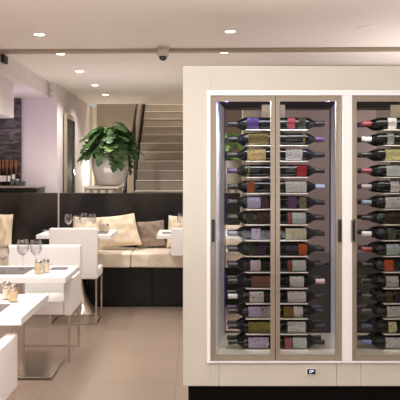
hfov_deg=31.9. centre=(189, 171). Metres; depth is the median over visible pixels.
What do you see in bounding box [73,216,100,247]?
cushion
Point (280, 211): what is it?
wine bottle
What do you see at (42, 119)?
wall
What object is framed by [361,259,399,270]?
wine bottle
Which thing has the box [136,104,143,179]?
wall
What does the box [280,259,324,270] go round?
wine bottle
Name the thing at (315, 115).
wall
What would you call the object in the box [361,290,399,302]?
wine bottle
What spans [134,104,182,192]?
staircase
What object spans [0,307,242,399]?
floor
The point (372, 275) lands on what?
wine bottle
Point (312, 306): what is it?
wine bottle
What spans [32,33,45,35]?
recessed light
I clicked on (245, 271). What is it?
shelf
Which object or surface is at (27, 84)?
ceiling beam
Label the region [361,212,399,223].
wine bottle
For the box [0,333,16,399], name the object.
armchair
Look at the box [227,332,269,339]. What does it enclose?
wine bottle
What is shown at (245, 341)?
wine bottle
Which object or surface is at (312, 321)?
wine bottle
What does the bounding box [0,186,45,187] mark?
countertop
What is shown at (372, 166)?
wine bottle
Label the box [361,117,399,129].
wine bottle
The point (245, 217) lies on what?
wine bottle
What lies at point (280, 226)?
wine bottle
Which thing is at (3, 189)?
countertop
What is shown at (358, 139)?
wine bottle
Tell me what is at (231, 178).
pot
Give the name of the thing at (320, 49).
track
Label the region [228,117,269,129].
wine bottle
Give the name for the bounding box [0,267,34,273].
placemat
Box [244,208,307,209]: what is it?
shelf
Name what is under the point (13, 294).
shaker
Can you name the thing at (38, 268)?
shaker
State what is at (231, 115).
wall
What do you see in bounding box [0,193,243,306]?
banquette
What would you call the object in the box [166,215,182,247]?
cushion
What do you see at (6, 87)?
upper cabinet
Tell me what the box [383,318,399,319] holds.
shelf
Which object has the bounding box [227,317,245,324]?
wine bottle
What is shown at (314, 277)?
wine bottle
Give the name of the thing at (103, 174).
pot
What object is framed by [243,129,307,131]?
shelf
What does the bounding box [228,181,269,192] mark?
wine bottle
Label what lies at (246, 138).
wine bottle
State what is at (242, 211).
wine bottle
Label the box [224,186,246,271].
radiator cover
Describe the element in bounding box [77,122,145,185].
monstera
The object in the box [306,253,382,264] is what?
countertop
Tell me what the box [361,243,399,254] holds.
wine bottle
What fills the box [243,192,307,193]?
shelf
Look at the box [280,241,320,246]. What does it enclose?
wine bottle
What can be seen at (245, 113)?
trim
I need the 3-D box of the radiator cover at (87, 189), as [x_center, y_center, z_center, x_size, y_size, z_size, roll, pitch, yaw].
[-1.234,0.850,9.985,0.489,1.300,0.570,0,0,0]
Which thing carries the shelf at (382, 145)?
attached to the wine cabinet at (342, 368)
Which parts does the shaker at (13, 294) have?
lid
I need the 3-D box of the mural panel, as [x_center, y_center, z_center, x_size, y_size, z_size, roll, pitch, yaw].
[-2.688,0.255,9.460,0.805,2.490,0.060,0,0,0]
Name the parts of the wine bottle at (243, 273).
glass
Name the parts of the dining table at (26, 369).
plate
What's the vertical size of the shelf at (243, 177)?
0.005 m
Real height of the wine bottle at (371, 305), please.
0.074 m
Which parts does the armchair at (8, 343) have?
leg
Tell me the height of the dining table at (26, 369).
0.750 m
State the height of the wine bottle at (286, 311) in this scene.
0.074 m
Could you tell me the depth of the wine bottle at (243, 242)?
4.32 m
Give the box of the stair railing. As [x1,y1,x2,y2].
[122,104,137,192]
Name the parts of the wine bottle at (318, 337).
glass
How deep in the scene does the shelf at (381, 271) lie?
4.22 m
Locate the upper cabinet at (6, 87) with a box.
[0,77,13,117]
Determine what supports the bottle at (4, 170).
on the bar shelf
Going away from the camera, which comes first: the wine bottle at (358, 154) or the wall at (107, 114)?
the wine bottle at (358, 154)
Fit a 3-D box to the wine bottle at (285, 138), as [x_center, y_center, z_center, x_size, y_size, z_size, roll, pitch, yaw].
[0.666,-0.198,4.220,0.288,0.074,0.075,0,0,0]
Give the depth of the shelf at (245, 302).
4.19 m
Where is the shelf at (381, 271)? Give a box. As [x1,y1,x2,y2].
[381,271,399,272]
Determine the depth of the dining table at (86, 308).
7.40 m
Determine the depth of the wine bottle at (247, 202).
4.19 m
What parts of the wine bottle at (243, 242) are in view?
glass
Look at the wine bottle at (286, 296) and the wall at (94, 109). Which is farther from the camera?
the wall at (94, 109)
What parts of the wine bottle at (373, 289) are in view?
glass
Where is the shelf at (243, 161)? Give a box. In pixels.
[243,161,307,161]
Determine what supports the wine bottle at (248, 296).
in the wine cabinet at (342, 368)
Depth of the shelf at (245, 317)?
4.19 m
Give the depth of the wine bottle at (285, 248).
4.19 m
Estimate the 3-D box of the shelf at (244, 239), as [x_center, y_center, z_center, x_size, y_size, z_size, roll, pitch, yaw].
[0.520,0.411,4.274,0.372,0.005,0.181,0,0,0]
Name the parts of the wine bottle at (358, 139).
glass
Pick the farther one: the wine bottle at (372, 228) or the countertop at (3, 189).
the countertop at (3, 189)
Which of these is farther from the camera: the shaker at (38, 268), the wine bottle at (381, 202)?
the shaker at (38, 268)
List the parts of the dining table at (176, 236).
panel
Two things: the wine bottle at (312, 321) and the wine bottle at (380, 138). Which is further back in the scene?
the wine bottle at (312, 321)
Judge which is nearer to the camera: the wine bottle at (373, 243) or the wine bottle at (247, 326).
the wine bottle at (247, 326)
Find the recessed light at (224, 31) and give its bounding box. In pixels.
[223,30,236,32]
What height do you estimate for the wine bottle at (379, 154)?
0.074 m
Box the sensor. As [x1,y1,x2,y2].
[48,87,51,97]
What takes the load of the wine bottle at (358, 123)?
in the wine cabinet at (342, 368)
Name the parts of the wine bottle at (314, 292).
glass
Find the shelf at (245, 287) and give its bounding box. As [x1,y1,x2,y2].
[245,287,307,288]
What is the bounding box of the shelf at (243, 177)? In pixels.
[243,177,307,177]
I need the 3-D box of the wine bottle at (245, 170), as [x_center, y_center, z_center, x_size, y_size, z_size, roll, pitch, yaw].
[0.374,-0.007,4.220,0.288,0.074,0.075,0,0,0]
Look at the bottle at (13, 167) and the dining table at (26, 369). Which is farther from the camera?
the bottle at (13, 167)
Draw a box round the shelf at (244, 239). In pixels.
[244,239,307,240]
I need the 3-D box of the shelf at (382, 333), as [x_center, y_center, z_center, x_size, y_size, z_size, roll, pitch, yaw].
[1.326,0.972,4.274,0.333,0.005,0.181,0,0,0]
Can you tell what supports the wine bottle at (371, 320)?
in the wine cabinet at (342, 368)
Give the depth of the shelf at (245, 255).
4.21 m
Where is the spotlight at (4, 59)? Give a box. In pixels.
[1,54,7,63]
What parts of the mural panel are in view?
amber panel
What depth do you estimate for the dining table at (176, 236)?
7.12 m
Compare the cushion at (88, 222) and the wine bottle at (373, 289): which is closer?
the wine bottle at (373, 289)
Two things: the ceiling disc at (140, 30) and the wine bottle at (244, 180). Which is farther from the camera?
the ceiling disc at (140, 30)
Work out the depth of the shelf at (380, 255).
4.22 m
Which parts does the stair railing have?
post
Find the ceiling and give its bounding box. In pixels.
[0,0,399,103]
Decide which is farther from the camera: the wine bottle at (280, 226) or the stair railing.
the stair railing
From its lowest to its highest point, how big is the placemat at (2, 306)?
0.003 m
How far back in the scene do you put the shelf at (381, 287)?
4.22 m
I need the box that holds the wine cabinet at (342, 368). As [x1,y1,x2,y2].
[183,66,399,399]
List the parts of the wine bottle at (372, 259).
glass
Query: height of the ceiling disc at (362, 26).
0.004 m
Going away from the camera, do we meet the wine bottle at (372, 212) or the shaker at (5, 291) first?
the shaker at (5, 291)
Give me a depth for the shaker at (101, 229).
7.53 m
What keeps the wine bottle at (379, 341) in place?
on the wine cabinet at (342, 368)
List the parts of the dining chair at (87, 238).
backrest, leg, seat, leg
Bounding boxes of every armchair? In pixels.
[0,245,81,362]
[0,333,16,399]
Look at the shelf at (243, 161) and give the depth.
4.18 m
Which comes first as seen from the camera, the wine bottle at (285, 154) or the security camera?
the wine bottle at (285, 154)
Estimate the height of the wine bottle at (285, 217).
0.074 m
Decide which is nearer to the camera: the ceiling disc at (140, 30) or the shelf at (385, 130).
the shelf at (385, 130)
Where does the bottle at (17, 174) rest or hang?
on the bar shelf
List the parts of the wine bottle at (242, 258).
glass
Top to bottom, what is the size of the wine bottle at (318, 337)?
0.074 m
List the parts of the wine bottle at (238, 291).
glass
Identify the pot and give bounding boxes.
[91,154,127,185]
[224,161,242,185]
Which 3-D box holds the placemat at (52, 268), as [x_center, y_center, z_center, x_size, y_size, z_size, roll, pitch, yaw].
[-1.014,0.748,5.430,0.128,0.003,0.140,0,0,0]
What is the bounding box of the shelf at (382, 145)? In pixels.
[376,145,399,146]
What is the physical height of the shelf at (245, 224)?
0.005 m
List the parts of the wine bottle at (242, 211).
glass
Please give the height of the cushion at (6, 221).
0.409 m
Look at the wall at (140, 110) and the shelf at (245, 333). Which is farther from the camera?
the wall at (140, 110)
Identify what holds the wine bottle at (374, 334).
on the wine cabinet at (342, 368)
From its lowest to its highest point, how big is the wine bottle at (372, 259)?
0.074 m
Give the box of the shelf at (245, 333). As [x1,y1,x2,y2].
[245,333,307,334]
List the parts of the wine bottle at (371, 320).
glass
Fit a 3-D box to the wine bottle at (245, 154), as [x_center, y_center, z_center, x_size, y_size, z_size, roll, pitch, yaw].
[0.374,-0.104,4.220,0.288,0.074,0.075,0,0,0]
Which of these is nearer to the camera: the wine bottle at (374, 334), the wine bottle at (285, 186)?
the wine bottle at (285, 186)
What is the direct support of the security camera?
attached to the ceiling
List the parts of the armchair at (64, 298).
armrest, seat, backrest, leg, armrest, leg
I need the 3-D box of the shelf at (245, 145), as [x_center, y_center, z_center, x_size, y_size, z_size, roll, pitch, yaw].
[0.520,-0.158,4.274,0.372,0.005,0.181,0,0,0]
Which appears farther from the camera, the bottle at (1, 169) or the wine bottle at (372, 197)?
the bottle at (1, 169)
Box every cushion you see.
[0,214,12,247]
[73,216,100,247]
[98,213,141,249]
[137,220,166,247]
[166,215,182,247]
[224,225,240,246]
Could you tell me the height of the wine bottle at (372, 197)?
0.074 m
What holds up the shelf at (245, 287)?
attached to the wine cabinet at (342, 368)
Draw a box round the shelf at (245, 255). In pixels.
[245,255,307,256]
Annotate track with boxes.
[0,47,399,53]
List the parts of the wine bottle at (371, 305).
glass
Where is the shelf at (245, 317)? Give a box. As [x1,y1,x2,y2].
[245,317,307,319]
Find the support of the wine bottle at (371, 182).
in the wine cabinet at (342, 368)
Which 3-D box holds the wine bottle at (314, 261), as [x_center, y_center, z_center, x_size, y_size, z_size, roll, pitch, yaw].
[0.666,0.562,4.335,0.288,0.074,0.074,0,0,0]
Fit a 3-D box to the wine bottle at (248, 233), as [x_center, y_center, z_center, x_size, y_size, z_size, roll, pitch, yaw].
[0.374,0.371,4.220,0.288,0.074,0.075,0,0,0]
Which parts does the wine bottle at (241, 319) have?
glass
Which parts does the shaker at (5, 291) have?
lid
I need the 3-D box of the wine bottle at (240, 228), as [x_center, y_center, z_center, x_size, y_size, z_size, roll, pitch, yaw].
[0.374,0.371,4.335,0.288,0.074,0.074,0,0,0]
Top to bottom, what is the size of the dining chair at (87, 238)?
0.950 m
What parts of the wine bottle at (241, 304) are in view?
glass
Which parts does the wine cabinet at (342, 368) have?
handle, panel, door, rack post, panel, frame, door, handle, panel, handle, frame, door, panel, rack post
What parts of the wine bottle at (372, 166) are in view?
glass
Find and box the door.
[64,113,75,192]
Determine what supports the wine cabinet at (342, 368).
on the floor
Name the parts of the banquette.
panel, door, panel, door, door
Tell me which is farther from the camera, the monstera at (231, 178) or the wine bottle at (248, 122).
the monstera at (231, 178)
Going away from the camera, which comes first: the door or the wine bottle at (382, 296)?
the wine bottle at (382, 296)
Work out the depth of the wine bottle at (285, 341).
4.19 m
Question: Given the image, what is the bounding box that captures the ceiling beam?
[0,54,50,97]
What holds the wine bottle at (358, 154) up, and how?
in the wine cabinet at (342, 368)
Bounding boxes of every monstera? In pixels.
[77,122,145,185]
[224,133,248,185]
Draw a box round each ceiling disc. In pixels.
[137,29,154,32]
[356,25,375,28]
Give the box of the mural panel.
[0,99,20,185]
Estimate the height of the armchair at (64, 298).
0.875 m
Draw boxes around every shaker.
[2,281,10,298]
[9,283,17,301]
[35,260,41,273]
[43,259,48,271]
[99,224,103,231]
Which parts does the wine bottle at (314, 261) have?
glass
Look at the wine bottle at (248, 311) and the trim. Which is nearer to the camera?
the wine bottle at (248, 311)
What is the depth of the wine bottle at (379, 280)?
4.19 m
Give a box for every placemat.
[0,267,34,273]
[0,304,10,311]
[49,267,68,269]
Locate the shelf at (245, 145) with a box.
[243,145,307,146]
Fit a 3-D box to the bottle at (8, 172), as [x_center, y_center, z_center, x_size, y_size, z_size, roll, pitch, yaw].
[-2.425,0.020,9.380,0.043,0.361,0.043,0,0,0]
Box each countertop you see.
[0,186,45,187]
[0,186,45,192]
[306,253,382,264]
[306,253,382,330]
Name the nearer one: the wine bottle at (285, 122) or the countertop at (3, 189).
the wine bottle at (285, 122)
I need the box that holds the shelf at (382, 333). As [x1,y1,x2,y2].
[382,333,399,334]
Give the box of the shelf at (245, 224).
[245,224,307,224]
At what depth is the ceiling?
6.20 m
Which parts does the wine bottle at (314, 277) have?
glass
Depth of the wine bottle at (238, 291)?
4.32 m
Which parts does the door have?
glass panel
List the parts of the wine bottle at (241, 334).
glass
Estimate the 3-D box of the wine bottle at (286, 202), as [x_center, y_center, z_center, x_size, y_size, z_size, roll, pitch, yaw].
[0.666,0.184,4.220,0.288,0.074,0.075,0,0,0]
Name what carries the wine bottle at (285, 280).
in the wine cabinet at (342, 368)
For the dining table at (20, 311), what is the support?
on the floor
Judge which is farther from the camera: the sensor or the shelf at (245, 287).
the sensor
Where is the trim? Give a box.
[242,108,250,225]
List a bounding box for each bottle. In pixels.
[0,160,2,185]
[3,160,5,185]
[7,160,10,185]
[12,157,14,185]
[16,168,18,185]
[227,180,269,191]
[227,211,269,218]
[227,226,269,233]
[227,241,269,249]
[227,257,269,264]
[227,272,269,280]
[227,287,269,294]
[227,302,269,309]
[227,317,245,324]
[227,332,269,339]
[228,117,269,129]
[228,133,269,144]
[228,149,269,160]
[228,165,269,176]
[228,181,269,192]
[228,196,269,208]
[228,212,269,223]
[228,227,269,239]
[228,243,269,254]
[228,259,269,270]
[228,275,269,286]
[228,290,269,302]
[228,305,269,317]
[228,320,269,332]
[228,336,269,347]
[280,117,324,128]
[280,133,324,144]
[280,149,324,160]
[280,165,324,176]
[280,181,324,192]
[280,196,324,208]
[280,211,320,214]
[280,212,324,223]
[280,226,320,230]
[280,227,324,239]
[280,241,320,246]
[280,243,324,254]
[280,257,320,262]
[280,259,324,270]
[280,273,320,278]
[280,275,324,286]
[280,289,320,293]
[280,290,324,302]
[280,304,320,308]
[280,305,324,317]
[280,320,324,332]
[280,334,320,339]
[280,336,324,347]
[307,319,320,323]
[357,119,378,130]
[357,134,381,145]
[357,149,377,160]
[357,165,377,176]
[357,180,399,191]
[357,196,378,207]
[357,211,399,222]
[357,226,399,237]
[357,241,399,252]
[357,257,399,264]
[357,272,399,280]
[357,287,399,295]
[357,302,399,309]
[357,316,383,324]
[357,331,399,339]
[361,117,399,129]
[361,133,399,144]
[361,149,399,160]
[361,165,399,176]
[361,181,399,192]
[361,196,399,208]
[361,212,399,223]
[361,227,399,239]
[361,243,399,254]
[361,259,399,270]
[361,275,399,286]
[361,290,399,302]
[361,305,399,317]
[361,320,399,332]
[361,336,399,347]
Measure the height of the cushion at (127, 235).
0.420 m
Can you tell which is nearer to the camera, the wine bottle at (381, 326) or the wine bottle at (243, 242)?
the wine bottle at (381, 326)
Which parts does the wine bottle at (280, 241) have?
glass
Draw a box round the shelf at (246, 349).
[245,348,307,350]
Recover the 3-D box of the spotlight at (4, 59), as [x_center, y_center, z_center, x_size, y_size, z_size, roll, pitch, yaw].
[-1.857,-1.143,7.000,0.045,0.115,0.140,0,0,0]
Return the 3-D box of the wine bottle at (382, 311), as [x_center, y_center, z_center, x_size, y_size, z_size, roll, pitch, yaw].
[1.180,0.840,4.220,0.288,0.074,0.075,0,0,0]
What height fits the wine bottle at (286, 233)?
0.074 m
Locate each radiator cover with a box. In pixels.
[83,186,122,192]
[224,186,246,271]
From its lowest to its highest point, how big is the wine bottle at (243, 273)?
0.074 m
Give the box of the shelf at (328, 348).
[210,332,399,358]
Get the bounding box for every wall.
[14,84,91,192]
[92,107,96,185]
[97,104,135,192]
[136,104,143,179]
[224,108,241,182]
[251,108,389,252]
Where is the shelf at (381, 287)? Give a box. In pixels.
[381,287,399,288]
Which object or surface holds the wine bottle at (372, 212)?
in the wine cabinet at (342, 368)
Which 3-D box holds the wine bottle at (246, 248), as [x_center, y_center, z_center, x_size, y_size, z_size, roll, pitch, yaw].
[0.374,0.466,4.220,0.288,0.074,0.075,0,0,0]
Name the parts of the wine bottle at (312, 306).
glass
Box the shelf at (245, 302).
[245,302,307,303]
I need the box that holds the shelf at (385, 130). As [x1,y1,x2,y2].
[376,129,399,131]
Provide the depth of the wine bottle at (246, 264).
4.19 m
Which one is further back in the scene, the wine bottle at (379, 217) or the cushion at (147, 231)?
the cushion at (147, 231)
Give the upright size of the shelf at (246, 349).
0.005 m
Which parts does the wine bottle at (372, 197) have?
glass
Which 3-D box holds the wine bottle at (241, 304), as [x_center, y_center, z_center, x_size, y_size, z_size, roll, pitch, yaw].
[0.374,0.840,4.335,0.288,0.074,0.074,0,0,0]
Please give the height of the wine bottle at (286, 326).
0.074 m
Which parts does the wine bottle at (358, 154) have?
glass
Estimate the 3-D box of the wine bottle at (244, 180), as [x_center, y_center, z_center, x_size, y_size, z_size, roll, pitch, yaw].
[0.374,0.089,4.335,0.288,0.074,0.074,0,0,0]
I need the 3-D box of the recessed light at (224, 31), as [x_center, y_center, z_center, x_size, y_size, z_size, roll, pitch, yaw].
[0.343,-1.196,5.957,0.118,0.008,0.118,0,0,0]
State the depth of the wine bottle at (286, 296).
4.19 m
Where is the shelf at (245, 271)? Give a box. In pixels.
[245,271,307,272]
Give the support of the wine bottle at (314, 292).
in the wine cabinet at (342, 368)
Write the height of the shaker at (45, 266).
0.105 m
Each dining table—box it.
[0,266,78,379]
[0,294,48,324]
[36,230,117,314]
[157,228,241,255]
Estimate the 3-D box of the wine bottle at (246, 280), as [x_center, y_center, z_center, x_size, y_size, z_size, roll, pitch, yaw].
[0.374,0.658,4.220,0.288,0.074,0.075,0,0,0]
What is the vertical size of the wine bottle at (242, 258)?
0.074 m
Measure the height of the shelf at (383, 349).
0.005 m
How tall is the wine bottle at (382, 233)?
0.074 m
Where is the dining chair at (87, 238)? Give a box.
[49,228,102,324]
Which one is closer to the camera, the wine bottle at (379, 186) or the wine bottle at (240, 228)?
the wine bottle at (379, 186)
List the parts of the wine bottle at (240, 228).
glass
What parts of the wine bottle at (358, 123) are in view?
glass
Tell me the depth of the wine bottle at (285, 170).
4.19 m
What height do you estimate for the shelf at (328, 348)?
0.012 m
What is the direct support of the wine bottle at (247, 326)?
in the wine cabinet at (342, 368)
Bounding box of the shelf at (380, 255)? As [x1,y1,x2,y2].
[380,255,399,256]
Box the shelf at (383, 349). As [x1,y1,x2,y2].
[382,348,399,350]
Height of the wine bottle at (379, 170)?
0.074 m
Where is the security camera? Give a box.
[158,46,168,60]

